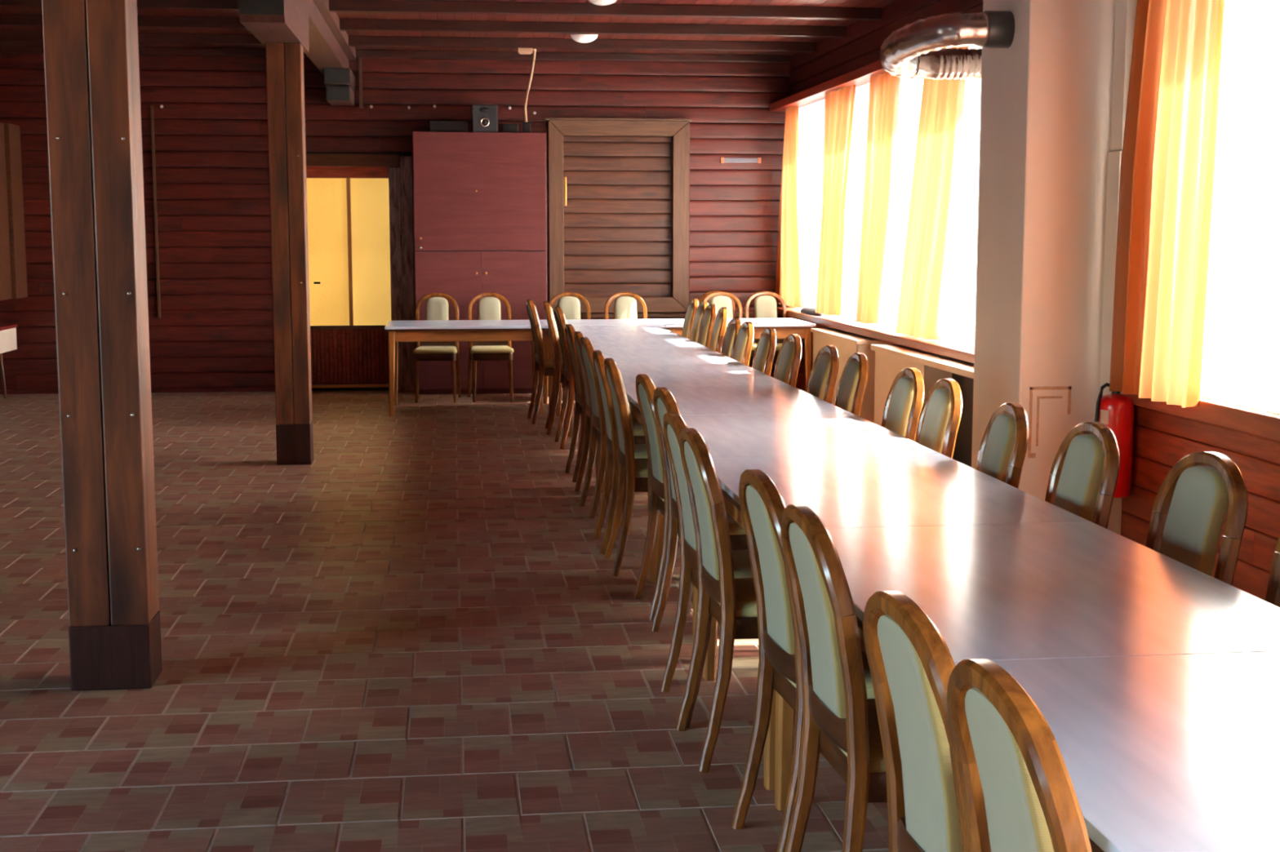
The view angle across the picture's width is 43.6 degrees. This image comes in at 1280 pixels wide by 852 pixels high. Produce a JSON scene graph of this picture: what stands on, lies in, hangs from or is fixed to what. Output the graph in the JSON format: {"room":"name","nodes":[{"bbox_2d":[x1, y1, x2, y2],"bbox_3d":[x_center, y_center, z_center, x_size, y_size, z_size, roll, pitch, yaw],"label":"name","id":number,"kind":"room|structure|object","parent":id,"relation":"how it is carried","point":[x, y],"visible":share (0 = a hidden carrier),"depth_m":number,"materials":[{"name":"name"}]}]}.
{"room":"community hall","nodes":[
{"label":"community hall","id":0,"kind":"room"},
{"bbox_2d":[0,49,791,394],"bbox_3d":[-3.664,-1.957,15.391,10.900,3.640,0.272,-1,7,-7],"label":"wall","id":1,"kind":"structure","parent":0,"point":[213,332],"depth_m":15.29,"materials":[{"name":"red wood"}]},
{"bbox_2d":[0,122,27,300],"bbox_3d":[-5.945,-1.863,13.831,0.610,1.590,2.295,-1,7,-7],"label":"upper cabinet","id":2,"kind":"object","parent":1,"relation":"attached to","point":[13,272],"visible":1,"depth_m":14.63,"materials":[{"name":"brown wood"}]},
{"bbox_2d":[150,106,160,317],"bbox_3d":[-4.579,-2.015,15.126,0.025,1.980,0.030,-1,7,-7],"label":"trim","id":3,"kind":"structure","parent":1,"relation":"attached to","point":[151,107],"depth_m":15.11,"materials":[{"name":"brown wood"}]},
{"bbox_2d":[358,57,362,108],"bbox_3d":[-2.654,-3.258,15.200,0.030,0.470,0.030,-1,7,-7],"label":"trim","id":4,"kind":"structure","parent":1,"relation":"attached to","point":[360,70],"depth_m":15.19,"materials":[{"name":"brown wood"}]},
{"bbox_2d":[306,153,415,391],"bbox_3d":[-2.794,-1.460,15.346,1.245,2.265,0.160,-1,7,-7],"label":"door","id":5,"kind":"structure","parent":1,"relation":"in","point":[360,206],"depth_m":15.37,"materials":[{"name":"brown wood"}]},
{"bbox_2d":[544,117,692,313],"bbox_3d":[-0.209,-2.045,15.598,1.425,1.875,0.130,-1,7,-7],"label":"hatch","id":6,"kind":"object","parent":1,"relation":"attached to","point":[596,271],"visible":0.9,"depth_m":15.62,"materials":[{"name":"brown wood"}]},
{"bbox_2d":[582,312,753,317],"bbox_3d":[0.278,-1.096,15.790,1.700,0.035,0.060,-1,7,-7],"label":"trim","id":7,"kind":"structure","parent":1,"relation":"attached to","point":[683,314],"depth_m":15.74,"materials":[{"name":"brown wood"}]},
{"bbox_2d":[720,157,761,163],"bbox_3d":[0.992,-2.607,15.705,0.400,0.055,0.028,-1,7,-7],"label":"wall plate","id":8,"kind":"object","parent":1,"relation":"attached to","point":[758,160],"visible":1,"depth_m":15.70,"materials":[{"name":"grey plastic"}]},
{"bbox_2d":[0,388,888,851],"bbox_3d":[-2.571,0.883,6.256,10.900,0.200,19.320,-1,7,-7],"label":"floor","id":9,"kind":"structure","parent":0,"point":[416,635],"depth_m":5.67,"materials":[{"name":"tile"}]},
{"bbox_2d":[0,324,17,399],"bbox_3d":[-6.310,-0.550,14.406,1.180,0.686,0.800,-1,7,-7],"label":"table","id":10,"kind":"object","parent":9,"relation":"on","point":[8,343],"visible":1,"depth_m":14.64,"materials":[{"name":"white"}]},
{"bbox_2d":[41,0,162,690],"bbox_3d":[-1.792,-0.611,5.306,0.263,2.995,0.216,-1,7,-7],"label":"wooden post","id":11,"kind":"object","parent":9,"relation":"on","point":[91,47],"visible":1,"depth_m":5.26,"materials":[{"name":"brown wood"}]},
{"bbox_2d":[265,42,313,465],"bbox_3d":[-2.302,-1.115,10.529,0.223,2.740,0.216,-1,7,-7],"label":"wooden post","id":12,"kind":"object","parent":9,"relation":"on","point":[284,61],"visible":1,"depth_m":10.43,"materials":[{"name":"brown wood"}]},
{"bbox_2d":[413,293,461,403],"bbox_3d":[-1.859,-0.719,14.614,0.413,0.976,0.491,0,7,-4],"label":"bentwood chair","id":13,"kind":"object","parent":9,"relation":"on","point":[436,308],"visible":0.86,"depth_m":14.73,"materials":[{"name":"beige fabric"}]},
{"bbox_2d":[384,320,545,416],"bbox_3d":[-1.509,-0.516,13.852,1.333,0.750,0.933,-1,7,-7],"label":"dining table","id":14,"kind":"object","parent":9,"relation":"on","point":[442,330],"visible":0.72,"depth_m":13.40,"materials":[{"name":"laminate"}]},
{"bbox_2d":[412,131,546,395],"bbox_3d":[-1.521,-1.548,15.284,1.242,2.455,0.525,-1,7,-7],"label":"tall cabinet","id":15,"kind":"object","parent":9,"relation":"on","point":[480,198],"visible":0.9,"depth_m":15.02,"materials":[{"name":"red laminate"}]},
{"bbox_2d":[429,120,467,132],"bbox_3d":[-1.806,-2.816,15.105,0.350,0.105,0.320,-1,7,-7],"label":"amplifier","id":16,"kind":"object","parent":15,"relation":"on","point":[434,126],"visible":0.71,"depth_m":14.95,"materials":[{"name":"black plastic"}]},
{"bbox_2d":[471,105,497,132],"bbox_3d":[-1.459,-2.880,15.029,0.235,0.250,0.254,-1,7,-7],"label":"speaker","id":17,"kind":"object","parent":15,"relation":"on","point":[484,117],"visible":0.93,"depth_m":14.91},
{"bbox_2d":[501,124,518,132],"bbox_3d":[-1.230,-2.809,15.133,0.160,0.085,0.200,-1,7,-7],"label":"case","id":18,"kind":"object","parent":15,"relation":"on","point":[504,127],"visible":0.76,"depth_m":15.04,"materials":[{"name":"black plastic"}]},
{"bbox_2d":[521,122,530,132],"bbox_3d":[-1.075,-2.820,15.139,0.080,0.105,0.080,-1,7,-7],"label":"adapter","id":19,"kind":"object","parent":15,"relation":"on","point":[526,126],"visible":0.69,"depth_m":15.10,"materials":[{"name":"black plastic"}]},
{"bbox_2d":[467,293,514,402],"bbox_3d":[-1.366,-0.726,14.671,0.413,0.976,0.491,-1,7,-9],"label":"bentwood chair","id":20,"kind":"object","parent":9,"relation":"on","point":[489,308],"visible":0.83,"depth_m":14.77,"materials":[{"name":"beige fabric"}]},
{"bbox_2d":[525,299,563,424],"bbox_3d":[-0.667,-0.531,12.987,0.501,0.995,0.421,-1,7,-9],"label":"bentwood chair","id":21,"kind":"object","parent":9,"relation":"on","point":[544,367],"visible":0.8,"depth_m":12.80,"materials":[{"name":"brown wood"}]},
{"bbox_2d":[542,301,564,435],"bbox_3d":[-0.488,-0.457,12.312,0.508,1.010,0.428,-1,7,-5],"label":"bentwood chair","id":22,"kind":"object","parent":9,"relation":"on","point":[557,378],"visible":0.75,"depth_m":12.12,"materials":[{"name":"brown wood"}]},
{"bbox_2d":[554,306,574,449],"bbox_3d":[-0.361,-0.359,11.524,0.506,1.005,0.426,-1,7,-8],"label":"bentwood chair","id":23,"kind":"object","parent":9,"relation":"on","point":[568,393],"visible":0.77,"depth_m":11.35,"materials":[{"name":"brown wood"}]},
{"bbox_2d":[547,292,591,396],"bbox_3d":[-0.639,-0.736,14.755,0.413,0.976,0.491,-1,7,-6],"label":"bentwood chair","id":24,"kind":"object","parent":9,"relation":"on","point":[570,305],"visible":0.39,"depth_m":14.88,"materials":[{"name":"beige fabric"}]},
{"bbox_2d":[564,324,585,482],"bbox_3d":[-0.222,-0.156,10.013,0.486,0.966,0.409,-1,7,-9],"label":"bentwood chair","id":25,"kind":"object","parent":9,"relation":"on","point":[580,409],"visible":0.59,"depth_m":9.90,"materials":[{"name":"brown wood"}]},
{"bbox_2d":[540,319,664,409],"bbox_3d":[-0.344,-0.532,13.986,1.008,0.750,0.933,-1,7,-7],"label":"dining table","id":26,"kind":"object","parent":9,"relation":"on","point":[548,354],"visible":0.34,"depth_m":13.98,"materials":[{"name":"laminate"}]},
{"bbox_2d":[573,331,637,492],"bbox_3d":[-0.137,-0.068,9.284,0.486,0.966,0.409,-1,7,-7],"label":"bentwood chair","id":27,"kind":"object","parent":9,"relation":"on","point":[577,335],"visible":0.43,"depth_m":9.43,"materials":[{"name":"brown wood"}]},
{"bbox_2d":[578,337,645,519],"bbox_3d":[-0.081,-0.007,8.779,0.486,0.966,0.409,-1,7,-10],"label":"bentwood chair","id":28,"kind":"object","parent":9,"relation":"on","point":[597,432],"visible":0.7,"depth_m":8.63,"materials":[{"name":"brown wood"}]},
{"bbox_2d":[555,324,679,427],"bbox_3d":[-0.209,-0.395,12.852,0.881,0.751,1.328,-1,7,-7],"label":"dining table","id":29,"kind":"object","parent":9,"relation":"on","point":[639,330],"visible":0.2,"depth_m":12.82,"materials":[{"name":"laminate"}]},
{"bbox_2d":[592,350,647,555],"bbox_3d":[0.015,0.110,7.814,0.486,0.966,0.409,-1,7,-6],"label":"bentwood chair","id":30,"kind":"object","parent":9,"relation":"on","point":[611,480],"visible":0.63,"depth_m":7.65,"materials":[{"name":"brown wood"}]},
{"bbox_2d":[604,292,647,319],"bbox_3d":[-0.109,-0.744,14.816,0.413,0.976,0.491,-1,7,-8],"label":"bentwood chair","id":31,"kind":"object","parent":9,"relation":"on","point":[625,307],"visible":0.35,"depth_m":14.94,"materials":[{"name":"beige fabric"}]},
{"bbox_2d":[604,358,648,577],"bbox_3d":[0.083,0.170,7.322,0.486,0.966,0.409,-1,7,-6],"label":"bentwood chair","id":32,"kind":"object","parent":9,"relation":"on","point":[633,473],"visible":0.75,"depth_m":7.15,"materials":[{"name":"brown wood"}]},
{"bbox_2d":[567,335,706,444],"bbox_3d":[-0.055,-0.236,11.541,0.881,0.751,1.328,-1,7,-7],"label":"dining table","id":33,"kind":"object","parent":9,"relation":"on","point":[597,341],"visible":0.16,"depth_m":11.48,"materials":[{"name":"laminate"}]},
{"bbox_2d":[633,373,668,621],"bbox_3d":[0.233,0.268,6.517,0.486,0.966,0.409,-1,7,-9],"label":"bentwood chair","id":34,"kind":"object","parent":9,"relation":"on","point":[645,386],"visible":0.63,"depth_m":6.44,"materials":[{"name":"brown wood"}]},
{"bbox_2d":[586,347,740,479],"bbox_3d":[0.098,-0.077,10.229,0.881,0.751,1.328,-1,7,-7],"label":"dining table","id":35,"kind":"object","parent":9,"relation":"on","point":[640,355],"visible":0.25,"depth_m":10.12,"materials":[{"name":"laminate"}]},
{"bbox_2d":[681,298,698,339],"bbox_3d":[0.221,-0.540,13.062,0.501,0.995,0.421,-1,7,-6],"label":"bentwood chair","id":36,"kind":"object","parent":9,"relation":"on","point":[693,305],"visible":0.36,"depth_m":12.94,"materials":[{"name":"brown wood"}]},
{"bbox_2d":[597,363,787,527],"bbox_3d":[0.251,0.083,8.918,0.881,0.751,1.328,-1,7,-7],"label":"dining table","id":37,"kind":"object","parent":9,"relation":"on","point":[715,374],"visible":0.22,"depth_m":8.79,"materials":[{"name":"laminate"}]},
{"bbox_2d":[689,301,708,342],"bbox_3d":[0.278,-0.481,12.570,0.501,0.995,0.421,-1,7,-7],"label":"bentwood chair","id":38,"kind":"object","parent":9,"relation":"on","point":[701,307],"visible":0.24,"depth_m":12.48,"materials":[{"name":"brown wood"}]},
{"bbox_2d":[651,387,748,631],"bbox_3d":[0.302,0.335,5.965,0.486,0.966,0.409,-1,7,-9],"label":"bentwood chair","id":39,"kind":"object","parent":9,"relation":"on","point":[664,402],"visible":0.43,"depth_m":6.07,"materials":[{"name":"brown wood"}]},
{"bbox_2d":[696,304,716,348],"bbox_3d":[0.316,-0.421,12.075,0.501,0.995,0.421,-1,7,-8],"label":"bentwood chair","id":40,"kind":"object","parent":9,"relation":"on","point":[709,315],"visible":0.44,"depth_m":11.96,"materials":[{"name":"brown wood"}]},
{"bbox_2d":[660,412,753,727],"bbox_3d":[0.325,0.433,5.149,0.486,0.966,0.409,-1,7,-8],"label":"bentwood chair","id":41,"kind":"object","parent":9,"relation":"on","point":[673,423],"visible":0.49,"depth_m":5.17,"materials":[{"name":"brown wood"}]},
{"bbox_2d":[675,427,758,773],"bbox_3d":[0.368,0.484,4.734,0.486,0.966,0.409,-1,7,-8],"label":"bentwood chair","id":42,"kind":"object","parent":9,"relation":"on","point":[732,602],"visible":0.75,"depth_m":4.57,"materials":[{"name":"brown wood"}]},
{"bbox_2d":[698,290,735,318],"bbox_3d":[0.667,-0.817,15.459,0.409,0.966,0.486,3,7,22],"label":"bentwood chair","id":43,"kind":"object","parent":9,"relation":"on","point":[704,295],"visible":0.09,"depth_m":15.59,"materials":[{"name":"brown wood"}]},
{"bbox_2d":[709,306,728,353],"bbox_3d":[0.379,-0.361,11.580,0.501,0.995,0.421,-1,7,-5],"label":"bentwood chair","id":44,"kind":"object","parent":9,"relation":"on","point":[718,331],"visible":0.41,"depth_m":11.45,"materials":[{"name":"brown wood"}]},
{"bbox_2d":[702,291,742,318],"bbox_3d":[0.794,-0.756,14.920,0.413,0.976,0.491,-1,7,-9],"label":"bentwood chair","id":45,"kind":"object","parent":9,"relation":"on","point":[720,301],"visible":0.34,"depth_m":15.05,"materials":[{"name":"beige fabric"}]},
{"bbox_2d":[720,318,741,358],"bbox_3d":[0.420,-0.235,10.659,0.486,0.966,0.409,-1,7,-7],"label":"bentwood chair","id":46,"kind":"object","parent":9,"relation":"on","point":[733,326],"visible":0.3,"depth_m":10.56,"materials":[{"name":"brown wood"}]},
{"bbox_2d":[652,318,815,392],"bbox_3d":[0.806,-0.548,14.119,1.298,0.750,0.933,-1,7,-7],"label":"dining table","id":47,"kind":"object","parent":9,"relation":"on","point":[784,327],"visible":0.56,"depth_m":13.73,"materials":[{"name":"laminate"}]},
{"bbox_2d":[622,384,850,582],"bbox_3d":[0.405,0.241,7.606,0.881,0.751,1.328,-1,7,-7],"label":"dining table","id":48,"kind":"object","parent":9,"relation":"on","point":[730,399],"visible":0.4,"depth_m":7.51,"materials":[{"name":"laminate"}]},
{"bbox_2d":[731,321,754,366],"bbox_3d":[0.471,-0.182,10.226,0.486,0.966,0.409,-1,7,-8],"label":"bentwood chair","id":49,"kind":"object","parent":9,"relation":"on","point":[743,344],"visible":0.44,"depth_m":10.11,"materials":[{"name":"beige fabric"}]},
{"bbox_2d":[751,328,776,376],"bbox_3d":[0.557,-0.103,9.575,0.486,0.966,0.409,-1,7,-7],"label":"bentwood chair","id":50,"kind":"object","parent":9,"relation":"on","point":[765,351],"visible":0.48,"depth_m":9.46,"materials":[{"name":"beige fabric"}]},
{"bbox_2d":[744,291,786,357],"bbox_3d":[1.212,-0.762,14.969,0.413,0.976,0.491,-1,7,-8],"label":"bentwood chair","id":51,"kind":"object","parent":9,"relation":"on","point":[765,305],"visible":0.37,"depth_m":15.09,"materials":[{"name":"beige fabric"}]},
{"bbox_2d":[773,333,802,387],"bbox_3d":[0.643,-0.029,8.967,0.486,0.966,0.409,-1,7,-8],"label":"bentwood chair","id":52,"kind":"object","parent":9,"relation":"on","point":[789,356],"visible":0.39,"depth_m":8.86,"materials":[{"name":"beige fabric"}]},
{"bbox_2d":[654,413,942,644],"bbox_3d":[0.558,0.401,6.295,0.881,0.751,1.328,-1,7,-7],"label":"dining table","id":53,"kind":"object","parent":9,"relation":"on","point":[812,434],"visible":0.21,"depth_m":6.16,"materials":[{"name":"laminate"}]},
{"bbox_2d":[731,469,875,851],"bbox_3d":[0.498,0.582,3.929,0.486,0.966,0.409,-1,7,-10],"label":"bentwood chair","id":54,"kind":"object","parent":9,"relation":"on","point":[762,505],"visible":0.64,"depth_m":3.86,"materials":[{"name":"brown wood"}]},
{"bbox_2d":[806,345,839,404],"bbox_3d":[0.740,0.076,8.098,0.486,0.966,0.409,-1,7,-7],"label":"bentwood chair","id":55,"kind":"object","parent":9,"relation":"on","point":[824,371],"visible":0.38,"depth_m":7.99,"materials":[{"name":"beige fabric"}]},
{"bbox_2d":[780,504,887,851],"bbox_3d":[0.557,0.642,3.427,0.486,0.966,0.409,-1,7,-9],"label":"bentwood chair","id":56,"kind":"object","parent":9,"relation":"on","point":[838,723],"visible":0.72,"depth_m":3.29,"materials":[{"name":"brown wood"}]},
{"bbox_2d":[810,328,890,423],"bbox_3d":[1.659,-0.387,12.935,0.311,0.715,1.580,-1,7,-7],"label":"radiator cover","id":57,"kind":"object","parent":9,"relation":"on","point":[846,344],"visible":0.44,"depth_m":12.40,"materials":[{"name":"paint"}]},
{"bbox_2d":[810,328,890,344],"bbox_3d":[1.679,-0.728,12.896,0.270,0.030,1.580,-1,7,-7],"label":"shelf","id":58,"kind":"object","parent":57,"relation":"attached to","point":[831,335],"depth_m":12.75,"materials":[{"name":"paint"}]},
{"bbox_2d":[835,352,868,416],"bbox_3d":[0.818,0.136,7.605,0.486,0.966,0.409,-1,7,-5],"label":"bentwood chair","id":59,"kind":"object","parent":9,"relation":"on","point":[852,384],"visible":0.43,"depth_m":7.49,"materials":[{"name":"beige fabric"}]},
{"bbox_2d":[702,454,1091,790],"bbox_3d":[0.712,0.559,4.983,0.881,0.751,1.328,-1,7,-7],"label":"dining table","id":60,"kind":"object","parent":9,"relation":"on","point":[937,490],"visible":0.34,"depth_m":4.84,"materials":[{"name":"laminate"}]},
{"bbox_2d":[880,368,924,441],"bbox_3d":[0.923,0.239,6.750,0.486,0.966,0.409,-1,7,-7],"label":"bentwood chair","id":61,"kind":"object","parent":9,"relation":"on","point":[904,403],"visible":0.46,"depth_m":6.64,"materials":[{"name":"beige fabric"}]},
{"bbox_2d":[862,590,970,851],"bbox_3d":[0.626,0.741,2.614,0.486,0.966,0.409,-1,7,-10],"label":"bentwood chair","id":62,"kind":"object","parent":9,"relation":"on","point":[911,664],"visible":0.78,"depth_m":2.52,"materials":[{"name":"beige fabric"}]},
{"bbox_2d":[870,344,973,467],"bbox_3d":[1.977,-0.071,10.303,0.290,0.720,2.780,-1,7,-7],"label":"radiator cover","id":63,"kind":"object","parent":9,"relation":"on","point":[891,360],"visible":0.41,"depth_m":10.42,"materials":[{"name":"paint"}]},
{"bbox_2d":[870,344,973,378],"bbox_3d":[1.977,-0.408,10.262,0.290,0.040,2.780,-1,7,-7],"label":"shelf","id":64,"kind":"object","parent":63,"relation":"attached to","point":[921,359],"depth_m":10.51,"materials":[{"name":"paint"}]},
{"bbox_2d":[914,378,962,458],"bbox_3d":[0.981,0.299,6.256,0.486,0.966,0.409,-1,7,-6],"label":"bentwood chair","id":65,"kind":"object","parent":9,"relation":"on","point":[940,417],"visible":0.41,"depth_m":6.15,"materials":[{"name":"beige fabric"}]},
{"bbox_2d":[975,402,1028,488],"bbox_3d":[1.027,0.405,5.389,0.486,0.966,0.409,0,7,-3],"label":"bentwood chair","id":66,"kind":"object","parent":9,"relation":"on","point":[1003,446],"visible":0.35,"depth_m":5.27,"materials":[{"name":"beige fabric"}]},
{"bbox_2d":[946,658,1092,851],"bbox_3d":[0.683,0.792,2.193,0.486,0.966,0.409,-1,7,-8],"label":"bentwood chair","id":67,"kind":"object","parent":9,"relation":"on","point":[1019,794],"visible":1,"depth_m":2.06,"materials":[{"name":"brown wood"}]},
{"bbox_2d":[774,522,1279,810],"bbox_3d":[0.865,0.719,3.672,0.881,0.751,1.328,-1,7,-7],"label":"dining table","id":68,"kind":"object","parent":9,"relation":"on","point":[1000,592],"visible":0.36,"depth_m":3.49,"materials":[{"name":"laminate"}]},
{"bbox_2d":[971,0,1115,500],"bbox_3d":[2.112,-1.095,8.287,0.515,3.240,0.722,-1,7,-7],"label":"pillar","id":69,"kind":"structure","parent":9,"relation":"on","point":[1046,98],"depth_m":7.98,"materials":[{"name":"paint"}]},
{"bbox_2d":[879,10,1014,80],"bbox_3d":[1.713,-2.006,8.473,0.845,0.270,0.979,-1,7,-7],"label":"ventilation duct","id":70,"kind":"object","parent":69,"relation":"attached to","point":[917,50],"visible":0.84,"depth_m":8.15,"materials":[{"name":"metal"}]},
{"bbox_2d":[1044,422,1119,528],"bbox_3d":[1.148,0.473,4.827,0.486,0.966,0.409,-1,7,-8],"label":"bentwood chair","id":71,"kind":"object","parent":9,"relation":"on","point":[1084,473],"visible":0.33,"depth_m":4.73,"materials":[{"name":"beige fabric"}]},
{"bbox_2d":[954,651,1279,851],"bbox_3d":[1.019,0.878,2.360,0.881,0.751,1.328,-1,7,-7],"label":"dining table","id":72,"kind":"object","parent":9,"relation":"on","point":[1167,753],"visible":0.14,"depth_m":2.45,"materials":[{"name":"laminate"}]},
{"bbox_2d":[1145,451,1248,585],"bbox_3d":[1.266,0.553,4.163,0.486,0.966,0.409,-1,7,-10],"label":"bentwood chair","id":73,"kind":"object","parent":9,"relation":"on","point":[1191,505],"visible":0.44,"depth_m":4.09,"materials":[{"name":"brown wood"}]},
{"bbox_2d":[1265,535,1279,607],"bbox_3d":[1.375,0.620,3.615,0.486,0.966,0.409,-1,7,-9],"label":"bentwood chair","id":74,"kind":"object","parent":9,"relation":"on","point":[1273,594],"visible":0.04,"depth_m":3.78,"materials":[{"name":"brown wood"}]},
{"bbox_2d":[0,0,897,62],"bbox_3d":[-2.571,-2.489,5.847,10.900,0.285,19.320,-1,7,-7],"label":"ceiling","id":75,"kind":"structure","parent":0,"point":[726,31],"depth_m":13.18,"materials":[{"name":"brown wood"}]},
{"bbox_2d":[238,0,356,106],"bbox_3d":[-1.778,-2.183,5.967,0.335,0.518,18.680,-1,7,-7],"label":"ceiling beam","id":76,"kind":"structure","parent":75,"relation":"attached to","point":[310,24],"depth_m":11.58,"materials":[{"name":"brown wood"}]},
{"bbox_2d":[517,48,533,54],"bbox_3d":[-1.022,-3.341,14.261,0.130,0.050,0.080,-1,7,-7],"label":"junction box","id":77,"kind":"object","parent":75,"relation":"attached to","point":[522,51],"visible":1,"depth_m":14.22,"materials":[{"name":"beige plastic"}]},
{"bbox_2d":[524,48,536,122],"bbox_3d":[-0.992,-3.143,14.803,0.085,0.630,0.857,-1,7,-10],"label":"cable","id":78,"kind":"object","parent":75,"relation":"hanging from","point":[534,50],"visible":0.98,"depth_m":15.16,"materials":[{"name":"beige plastic"}]},
{"bbox_2d":[569,34,598,43],"bbox_3d":[-0.481,-3.344,13.766,0.256,0.095,0.256,-1,7,-7],"label":"ceiling lamp","id":79,"kind":"object","parent":75,"relation":"attached to","point":[582,38],"visible":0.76,"depth_m":13.69,"materials":[{"name":"white glass"}]},
{"bbox_2d":[587,0,617,5],"bbox_3d":[-0.269,-3.067,11.482,0.256,0.095,0.256,-1,7,-7],"label":"ceiling lamp","id":80,"kind":"object","parent":75,"relation":"attached to","point":[599,2],"visible":1,"depth_m":11.44,"materials":[{"name":"white glass"}]},
{"bbox_2d":[786,0,1279,600],"bbox_3d":[2.692,-0.882,6.531,0.272,3.640,18.970,-1,7,-7],"label":"wall","id":81,"kind":"structure","parent":0,"point":[1161,439],"depth_m":7.61,"materials":[{"name":"red wood"}]},
{"bbox_2d":[775,106,804,307],"bbox_3d":[1.435,-2.084,15.238,0.114,1.870,1.020,-1,7,-7],"label":"curtain","id":82,"kind":"object","parent":81,"relation":"hanging from","point":[789,286],"visible":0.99,"depth_m":15.05,"materials":[{"name":"yellow fabric"}]},
{"bbox_2d":[798,98,839,316],"bbox_3d":[1.597,-1.985,14.498,0.032,1.910,1.900,-1,7,-7],"label":"voile","id":83,"kind":"object","parent":81,"relation":"hanging from","point":[811,116],"visible":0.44,"depth_m":14.69,"materials":[{"name":"white fabric"}]},
{"bbox_2d":[815,84,855,315],"bbox_3d":[1.649,-1.862,13.404,0.127,1.870,1.000,-1,7,-7],"label":"curtain","id":84,"kind":"object","parent":81,"relation":"hanging from","point":[839,104],"visible":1,"depth_m":13.42,"materials":[{"name":"yellow fabric"}]},
{"bbox_2d":[840,82,884,327],"bbox_3d":[1.787,-1.787,12.871,0.032,1.910,1.400,-1,7,-7],"label":"voile","id":85,"kind":"object","parent":81,"relation":"hanging from","point":[855,188],"visible":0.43,"depth_m":13.08,"materials":[{"name":"white fabric"}]},
{"bbox_2d":[769,46,968,111],"bbox_3d":[1.786,-2.686,12.118,0.198,0.075,7.250,-1,7,-7],"label":"trim","id":86,"kind":"structure","parent":81,"relation":"attached to","point":[860,76],"depth_m":13.23,"materials":[{"name":"brown wood"}]},
{"bbox_2d":[776,306,974,363],"bbox_3d":[1.856,-0.724,12.324,0.270,0.060,7.150,-1,7,-7],"label":"trim","id":87,"kind":"structure","parent":81,"relation":"attached to","point":[943,348],"depth_m":11.72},
{"bbox_2d":[800,306,822,315],"bbox_3d":[1.543,-1.037,14.435,0.100,0.067,0.760,-1,7,-7],"label":"cloth bundle","id":88,"kind":"object","parent":87,"relation":"on","point":[810,311],"visible":0.9,"depth_m":14.32,"materials":[{"name":"grey fabric"}]},
{"bbox_2d":[855,71,900,324],"bbox_3d":[1.807,-1.701,12.073,0.128,1.870,0.900,-1,7,-7],"label":"curtain","id":89,"kind":"object","parent":81,"relation":"hanging from","point":[884,88],"visible":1,"depth_m":12.08,"materials":[{"name":"yellow fabric"}]},
{"bbox_2d":[883,78,923,328],"bbox_3d":[1.949,-1.620,11.491,0.031,1.910,1.400,-1,7,-7],"label":"voile","id":90,"kind":"object","parent":81,"relation":"hanging from","point":[910,91],"visible":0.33,"depth_m":11.75,"materials":[{"name":"white fabric"}]},
{"bbox_2d":[895,46,968,339],"bbox_3d":[1.949,-1.535,10.791,0.121,1.890,1.300,-1,7,-7],"label":"curtain","id":91,"kind":"object","parent":81,"relation":"hanging from","point":[933,197],"visible":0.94,"depth_m":10.67,"materials":[{"name":"yellow fabric"}]},
{"bbox_2d":[940,46,982,347],"bbox_3d":[2.148,-1.414,9.790,0.030,1.910,2.050,-1,7,-7],"label":"voile","id":92,"kind":"object","parent":81,"relation":"hanging from","point":[959,309],"visible":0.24,"depth_m":10.27,"materials":[{"name":"white fabric"}]},
{"bbox_2d":[1094,382,1134,498],"bbox_3d":[2.325,0.045,7.833,0.177,0.595,0.222,3,8,23],"label":"fire extinguisher","id":93,"kind":"object","parent":81,"relation":"attached to","point":[1115,410],"visible":0.63,"depth_m":7.74,"materials":[{"name":"red metal"}]},
{"bbox_2d":[1099,0,1137,535],"bbox_3d":[2.360,-1.046,7.882,0.078,3.240,0.150,-1,7,-7],"label":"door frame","id":94,"kind":"structure","parent":81,"relation":"attached to","point":[1125,10],"depth_m":7.85,"materials":[{"name":"paint"}]},
{"bbox_2d":[1109,0,1224,408],"bbox_3d":[2.382,-1.174,7.159,0.134,2.132,0.891,-1,7,-7],"label":"curtain","id":95,"kind":"object","parent":81,"relation":"hanging from","point":[1168,161],"visible":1,"depth_m":7.15,"materials":[{"name":"yellow fabric"}]},
{"bbox_2d":[1125,394,1279,441],"bbox_3d":[2.711,0.115,5.554,0.145,0.095,4.700,-1,7,-7],"label":"window sill","id":96,"kind":"structure","parent":81,"relation":"attached to","point":[1265,424],"depth_m":6.81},
{"bbox_2d":[1200,0,1279,413],"bbox_3d":[2.523,-1.133,6.658,0.031,2.113,1.580,-1,7,-7],"label":"voile","id":97,"kind":"object","parent":81,"relation":"hanging from","point":[1241,357],"visible":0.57,"depth_m":6.66,"materials":[{"name":"white fabric"}]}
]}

